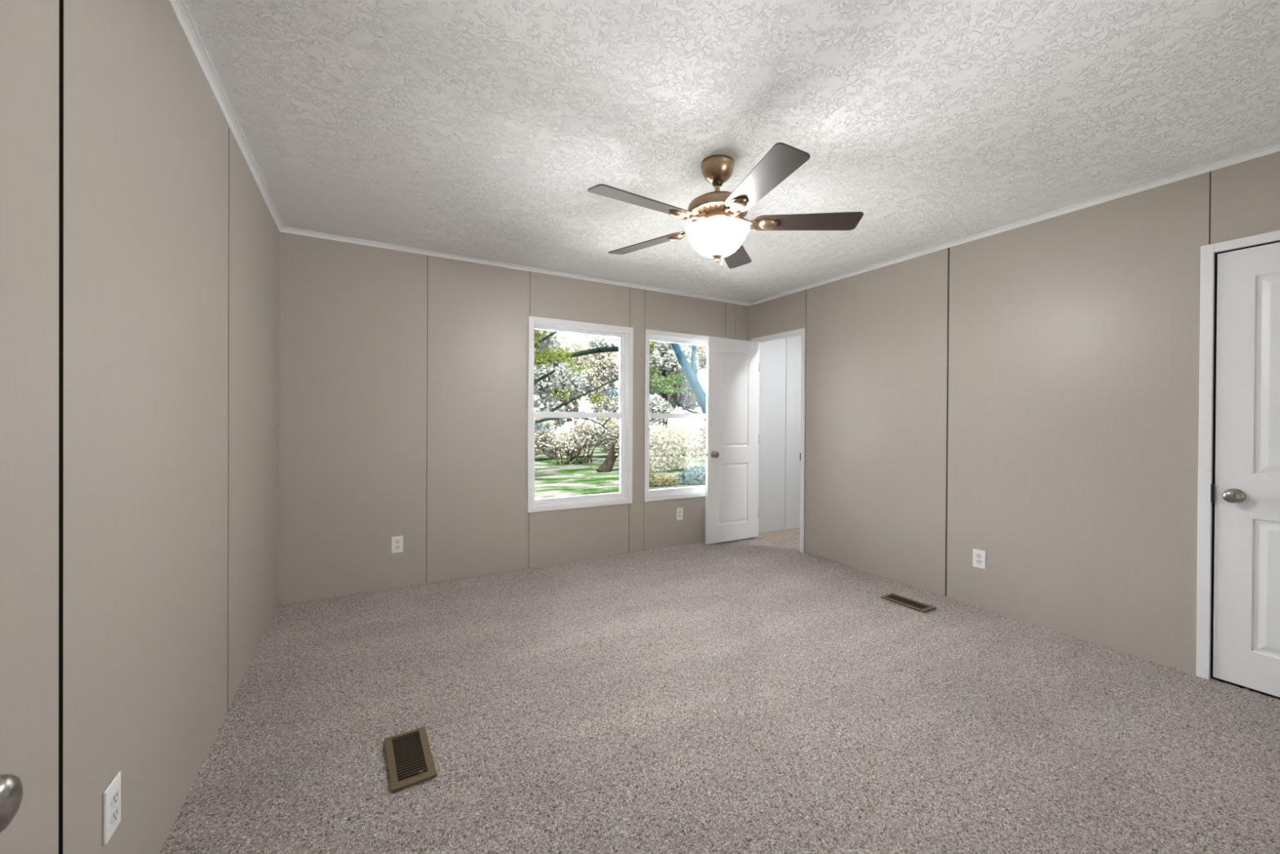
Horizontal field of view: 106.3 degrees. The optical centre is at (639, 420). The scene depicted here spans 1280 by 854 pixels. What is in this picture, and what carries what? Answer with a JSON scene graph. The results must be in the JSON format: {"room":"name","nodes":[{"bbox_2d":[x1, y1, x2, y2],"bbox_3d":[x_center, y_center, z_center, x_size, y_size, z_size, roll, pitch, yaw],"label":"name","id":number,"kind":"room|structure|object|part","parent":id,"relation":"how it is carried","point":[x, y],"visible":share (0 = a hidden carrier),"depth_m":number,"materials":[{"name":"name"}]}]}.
{"room":"empty bedroom","nodes":[
{"label":"empty bedroom","id":0,"kind":"room"},
{"bbox_2d":[0,0,279,853],"bbox_3d":[-1.175,-0.008,0.998,0.057,2.440,4.794,0,0,-29],"label":"wall","id":1,"kind":"structure","parent":0,"point":[140,243],"depth_m":1.14,"materials":[{"name":"paint"}]},
{"bbox_2d":[102,771,120,845],"bbox_3d":[-1.193,0.875,1.086,0.009,0.118,0.074,0,0,-29],"label":"wall outlet","id":2,"kind":"object","parent":1,"relation":"attached to","point":[112,794],"visible":1,"depth_m":1.07,"materials":[{"name":"plastic"}]},
{"bbox_2d":[110,805,119,824],"bbox_3d":[-1.191,0.895,1.087,0.003,0.027,0.034,0,0,-29],"label":"receptacle","id":3,"kind":"object","parent":2,"relation":"attached to","point":[114,811],"depth_m":1.08,"materials":[{"name":"white plastic"}]},
{"bbox_2d":[110,788,119,807],"bbox_3d":[-1.191,0.856,1.087,0.003,0.027,0.034,0,0,-29],"label":"receptacle","id":4,"kind":"object","parent":2,"relation":"attached to","point":[114,793],"depth_m":1.09,"materials":[{"name":"white plastic"}]},
{"bbox_2d":[167,0,284,231],"bbox_3d":[-1.132,-1.215,1.013,0.031,0.026,4.794,0,0,-29],"label":"trim","id":5,"kind":"structure","parent":1,"relation":"attached to","point":[180,9],"depth_m":1.79,"materials":[{"name":"white wood"}]},
{"bbox_2d":[278,231,801,605],"bbox_3d":[0.154,-0.015,4.536,5.866,2.440,0.062,0,0,-29],"label":"wall","id":6,"kind":"structure","parent":0,"point":[403,375],"depth_m":3.57,"materials":[{"name":"paint"}]},
{"bbox_2d":[391,535,403,553],"bbox_3d":[-1.738,0.887,3.435,0.074,0.118,0.009,0,0,-29],"label":"wall outlet","id":7,"kind":"object","parent":6,"relation":"attached to","point":[397,541],"visible":1,"depth_m":3.43,"materials":[{"name":"plastic"}]},
{"bbox_2d":[280,226,748,306],"bbox_3d":[-0.582,-1.224,4.060,3.989,0.026,0.031,0,0,-29],"label":"trim","id":8,"kind":"structure","parent":6,"relation":"attached to","point":[290,230],"depth_m":3.72,"materials":[{"name":"white wood"}]},
{"bbox_2d":[527,315,633,512],"bbox_3d":[-0.515,-0.048,4.178,0.967,1.596,0.118,0,0,-29],"label":"window","id":9,"kind":"structure","parent":6,"relation":"in","point":[625,336],"depth_m":4.21,"materials":[{"name":"white plastic"}]},
{"bbox_3d":[-0.529,-0.410,4.202,0.865,0.748,0.030,0,0,-29],"label":"sash","id":10,"kind":"part","parent":9,"relation":"part of","materials":[{"name":"white plastic"}]},
{"bbox_3d":[-0.513,0.306,4.171,0.865,0.760,0.030,0,0,-29],"label":"sash","id":11,"kind":"part","parent":9,"relation":"part of","materials":[{"name":"white plastic"}]},
{"bbox_2d":[676,507,683,519],"bbox_3d":[0.385,0.903,4.636,0.074,0.118,0.009,0,0,-29],"label":"wall outlet","id":12,"kind":"object","parent":6,"relation":"attached to","point":[679,510],"visible":1,"depth_m":4.63,"materials":[{"name":"plastic"}]},
{"bbox_2d":[644,328,727,502],"bbox_3d":[0.440,-0.044,4.718,0.967,1.596,0.118,0,0,-29],"label":"window","id":13,"kind":"structure","parent":6,"relation":"in","point":[664,336],"depth_m":4.55,"materials":[{"name":"white plastic"}]},
{"bbox_3d":[0.437,-0.044,4.723,0.887,1.516,0.105,0,0,-29],"label":"frame","id":14,"kind":"part","parent":13,"relation":"part of","materials":[{"name":"white plastic"}]},
{"bbox_3d":[0.441,0.310,4.711,0.865,0.760,0.030,0,0,-29],"label":"sash","id":15,"kind":"part","parent":13,"relation":"part of","materials":[{"name":"white plastic"}]},
{"bbox_3d":[0.426,-0.406,4.743,0.865,0.748,0.030,0,0,-29],"label":"sash","id":16,"kind":"part","parent":13,"relation":"part of","materials":[{"name":"white plastic"}]},
{"bbox_2d":[159,526,1279,853],"bbox_3d":[1.365,1.244,2.438,5.823,0.053,4.831,0,0,-29],"label":"floor","id":17,"kind":"structure","parent":0,"point":[753,695],"depth_m":1.90,"materials":[{"name":"beige carpet"}]},
{"bbox_2d":[384,726,436,792],"bbox_3d":[-0.825,1.200,1.717,0.139,0.012,0.296,0,0,-32],"label":"floor vent","id":18,"kind":"object","parent":17,"relation":"in","point":[410,760],"visible":1,"depth_m":1.70,"materials":[{"name":"brown metal"}]},
{"bbox_2d":[880,592,936,612],"bbox_3d":[1.783,1.209,3.197,0.139,0.012,0.296,0,0,-31],"label":"floor vent","id":19,"kind":"object","parent":17,"relation":"in","point":[895,597],"visible":1,"depth_m":3.19,"materials":[{"name":"brown metal"}]},
{"bbox_2d":[183,0,1279,302],"bbox_3d":[0.591,-1.282,1.987,4.109,0.120,4.914,0,0,-29],"label":"ceiling","id":20,"kind":"structure","parent":0,"point":[479,129],"depth_m":1.90,"materials":[{"name":"white paint"}]},
{"bbox_2d":[587,142,863,268],"bbox_3d":[0.338,-0.977,2.259,1.243,0.495,1.284,0,0,-29],"label":"ceiling fan","id":21,"kind":"object","parent":20,"relation":"hanging from","point":[719,228],"visible":1,"depth_m":2.19,"materials":[{"name":"brown wood"}]},
{"bbox_3d":[0.021,-0.938,2.064,0.495,0.006,0.138,0,12,-33],"label":"blade","id":22,"kind":"part","parent":21,"relation":"part of","materials":[{"name":"brown wood"}]},
{"bbox_3d":[0.049,-0.940,2.548,0.495,0.006,0.138,1,12,40],"label":"blade","id":23,"kind":"part","parent":21,"relation":"part of","materials":[{"name":"brown wood"}]},
{"bbox_3d":[0.367,-0.845,2.286,0.301,0.124,0.301,0,0,-29],"label":"lamp shade","id":24,"kind":"part","parent":21,"relation":"part of","materials":[{"name":"white glass"}]},
{"bbox_3d":[0.519,-0.937,2.670,0.138,0.006,0.495,-12,-4,21],"label":"blade","id":25,"kind":"part","parent":21,"relation":"part of","materials":[{"name":"brown wood"}]},
{"bbox_3d":[0.472,-0.934,1.887,0.138,0.006,0.495,13,-3,-14],"label":"blade","id":26,"kind":"part","parent":21,"relation":"part of","materials":[{"name":"brown wood"}]},
{"bbox_3d":[0.780,-0.934,2.261,0.495,0.006,0.138,0,-12,4],"label":"blade","id":27,"kind":"part","parent":21,"relation":"part of","materials":[{"name":"brown wood"}]},
{"bbox_2d":[748,151,1279,679],"bbox_3d":[2.342,0.004,2.987,0.057,2.440,4.794,0,0,-29],"label":"wall","id":28,"kind":"structure","parent":0,"point":[1027,397],"depth_m":2.87,"materials":[{"name":"paint"}]},
{"bbox_2d":[705,336,759,544],"bbox_3d":[0.924,0.192,4.771,0.658,1.992,0.167,0,0,-29],"label":"door","id":29,"kind":"structure","parent":28,"relation":"in","point":[732,366],"depth_m":4.74,"materials":[{"name":"white paint"}]},
{"bbox_3d":[0.725,0.328,4.604,0.066,0.066,0.066,0,0,-29],"label":"knob","id":30,"kind":"part","parent":29,"relation":"part of","materials":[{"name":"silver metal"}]},
{"bbox_2d":[751,328,805,552],"bbox_3d":[1.364,0.180,4.722,0.086,2.061,0.708,0,0,-29],"label":"trim","id":31,"kind":"structure","parent":28,"relation":"attached to","point":[802,331],"depth_m":4.41,"materials":[{"name":"white wood"}]},
{"bbox_2d":[973,548,985,568],"bbox_3d":[2.218,0.904,3.139,0.009,0.118,0.074,0,0,-29],"label":"wall outlet","id":32,"kind":"object","parent":28,"relation":"attached to","point":[979,556],"visible":1,"depth_m":3.13,"materials":[{"name":"plastic"}]},
{"bbox_2d":[975,559,982,564],"bbox_3d":[2.216,0.924,3.138,0.003,0.027,0.034,0,0,-29],"label":"receptacle","id":33,"kind":"object","parent":32,"relation":"attached to","point":[977,561],"depth_m":3.14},
{"bbox_2d":[975,553,982,558],"bbox_3d":[2.216,0.885,3.137,0.003,0.027,0.034,0,0,-29],"label":"receptacle","id":34,"kind":"object","parent":32,"relation":"attached to","point":[977,555],"depth_m":3.14,"materials":[{"name":"white plastic"}]},
{"bbox_2d":[748,142,1279,306],"bbox_3d":[2.313,-1.203,2.962,0.031,0.026,4.794,0,0,-29],"label":"trim","id":35,"kind":"structure","parent":28,"relation":"attached to","point":[1273,148],"depth_m":2.74,"materials":[{"name":"white wood"}]},
{"bbox_2d":[1195,230,1279,679],"bbox_3d":[2.873,0.199,1.989,0.026,2.064,0.738,0,0,-29],"label":"trim","id":36,"kind":"structure","parent":28,"relation":"attached to","point":[1206,497],"depth_m":2.28,"materials":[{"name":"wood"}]},
{"bbox_3d":[2.712,0.344,2.272,0.026,0.086,0.008,0,0,-29],"label":"strike plate","id":37,"kind":"part","parent":36,"relation":"part of","materials":[{"name":"metal"}]},
{"bbox_2d":[1213,242,1279,697],"bbox_3d":[2.864,0.216,1.980,0.101,1.998,0.660,0,0,-29],"label":"door","id":38,"kind":"structure","parent":28,"relation":"in","point":[1246,625],"depth_m":2.18,"materials":[{"name":"white paint"}]},
{"bbox_3d":[2.719,0.347,2.200,0.066,0.066,0.066,0,0,-29],"label":"knob","id":39,"kind":"part","parent":38,"relation":"part of","materials":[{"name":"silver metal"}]},
{"label":"outside","id":40,"kind":"structure","parent":0,"visible":0},
{"bbox_2d":[534,431,705,498],"bbox_3d":[-3.794,1.898,37.161,90.000,0.040,60.000,0,0,-29],"label":"lawn","id":41,"kind":"structure","parent":40,"point":[553,479],"depth_m":17.07,"materials":[{"name":"green plant"}]},
{"bbox_2d":[534,417,558,456],"bbox_3d":[-5.295,0.869,23.168,2.512,2.287,2.026,0,0,5],"label":"bush","id":42,"kind":"object","parent":41,"relation":"on","point":[543,438],"visible":0.34,"depth_m":23.00,"materials":[{"name":"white plant"}]},
{"bbox_2d":[533,328,589,453],"bbox_3d":[-6.391,-2.021,27.545,4.098,8.110,6.965,1,0,38],"label":"tree","id":43,"kind":"object","parent":41,"relation":"on","point":[558,378],"visible":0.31,"depth_m":27.51,"materials":[{"name":"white plant"}]},
{"bbox_2d":[533,328,608,430],"bbox_3d":[-3.528,-1.377,15.222,5.599,6.855,2.546,0,0,-29],"label":"tree","id":44,"kind":"object","parent":41,"relation":"on","point":[562,353],"visible":0.26,"depth_m":15.44,"materials":[{"name":"green plant"}]},
{"bbox_2d":[545,442,599,465],"bbox_3d":[-3.061,1.532,21.875,2.634,1.027,0.820,0,0,-29],"label":"brush pile","id":45,"kind":"object","parent":41,"relation":"on","point":[587,458],"visible":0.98,"depth_m":21.84,"materials":[{"name":"brown plant"}]},
{"bbox_2d":[544,417,600,458],"bbox_3d":[-3.621,0.881,25.059,3.156,2.256,2.170,0,0,-29],"label":"bush","id":46,"kind":"object","parent":41,"relation":"on","point":[582,433],"visible":0.9,"depth_m":24.57,"materials":[{"name":"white plant"}]},
{"bbox_2d":[534,332,619,426],"bbox_3d":[-4.330,-2.157,34.506,8.055,8.344,5.113,0,0,-29],"label":"tree","id":47,"kind":"object","parent":41,"relation":"on","point":[606,361],"visible":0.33,"depth_m":34.38,"materials":[{"name":"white plant"}]},
{"bbox_2d":[594,417,619,456],"bbox_3d":[-1.314,0.892,25.724,2.798,2.259,2.096,0,0,-29],"label":"bush","id":48,"kind":"object","parent":41,"relation":"on","point":[609,436],"visible":0.43,"depth_m":24.99,"materials":[{"name":"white plant"}]},
{"bbox_2d":[534,333,693,472],"bbox_3d":[-1.064,-1.726,19.345,8.822,7.968,3.088,0,0,-29],"label":"tree","id":49,"kind":"object","parent":41,"relation":"on","point":[607,465],"visible":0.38,"depth_m":18.68,"materials":[{"name":"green plant"}]},
{"bbox_2d":[649,340,655,355],"bbox_3d":[0.243,-0.742,17.363,0.587,5.593,0.665,0,0,-8],"label":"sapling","id":50,"kind":"object","parent":41,"relation":"on","point":[651,343],"visible":0.11,"depth_m":17.21,"materials":[{"name":"green plant"}]},
{"bbox_2d":[614,420,706,471],"bbox_3d":[0.906,1.027,18.980,4.318,2.058,1.729,0,0,-35],"label":"flowering shrub","id":51,"kind":"object","parent":41,"relation":"on","point":[668,437],"visible":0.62,"depth_m":19.06,"materials":[{"name":"beige plant"}]},
{"bbox_2d":[648,466,679,486],"bbox_3d":[0.546,1.719,14.763,1.397,0.706,0.902,0,0,-9],"label":"shrub","id":52,"kind":"object","parent":41,"relation":"on","point":[653,479],"visible":0.73,"depth_m":14.65,"materials":[{"name":"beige plant"}]},
{"bbox_2d":[648,422,690,454],"bbox_3d":[1.377,1.077,26.782,2.967,1.916,2.161,0,0,-29],"label":"bush","id":53,"kind":"object","parent":41,"relation":"on","point":[669,424],"visible":0.17,"depth_m":26.63,"materials":[{"name":"white plant"}]},
{"bbox_2d":[648,341,704,426],"bbox_3d":[1.672,-1.962,31.347,4.714,8.052,5.695,0,0,21],"label":"tree","id":54,"kind":"object","parent":41,"relation":"on","point":[664,352],"visible":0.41,"depth_m":30.81,"materials":[{"name":"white plant"}]},
{"bbox_2d":[657,344,706,413],"bbox_3d":[2.307,-2.545,39.220,7.320,9.158,5.327,0,0,-29],"label":"tree","id":55,"kind":"object","parent":41,"relation":"on","point":[702,358],"visible":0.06,"depth_m":38.61,"materials":[{"name":"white plant"}]},
{"bbox_2d":[674,465,705,484],"bbox_3d":[1.757,1.750,15.276,1.401,0.652,0.840,0,0,-15],"label":"shrub","id":56,"kind":"object","parent":41,"relation":"on","point":[690,477],"visible":0.9,"depth_m":15.11,"materials":[{"name":"blue plant"}]},
{"bbox_2d":[681,423,706,455],"bbox_3d":[3.829,1.096,27.379,2.966,1.901,1.994,0,0,-29],"label":"bush","id":57,"kind":"object","parent":41,"relation":"on","point":[702,428],"visible":0.18,"depth_m":26.77,"materials":[{"name":"white plant"}]},
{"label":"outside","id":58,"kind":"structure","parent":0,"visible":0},
{"bbox_3d":[-0.983,2.050,7.818,22.000,0.170,6.450,0,0,-29],"label":"patio","id":59,"kind":"object","parent":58,"visible":0},
{"bbox_2d":[651,342,706,426],"bbox_3d":[1.421,-1.310,11.515,3.193,6.821,2.396,0,0,-29],"label":"leaning tree","id":60,"kind":"object","parent":59,"relation":"on","point":[691,373],"visible":0.24,"depth_m":10.94,"materials":[{"name":"blue plant"}]},
{"bbox_3d":[-0.415,0.001,-0.186,0.105,2.440,0.125,0,0,-29],"label":"wall","id":61,"kind":"structure","parent":0,"visible":0},
{"bbox_2d":[0,773,22,832],"bbox_3d":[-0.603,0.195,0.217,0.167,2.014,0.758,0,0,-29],"label":"door knob","id":62,"kind":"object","parent":61,"relation":"in","point":[11,785],"depth_m":0.52,"materials":[{"name":"silver metal"}]}
]}

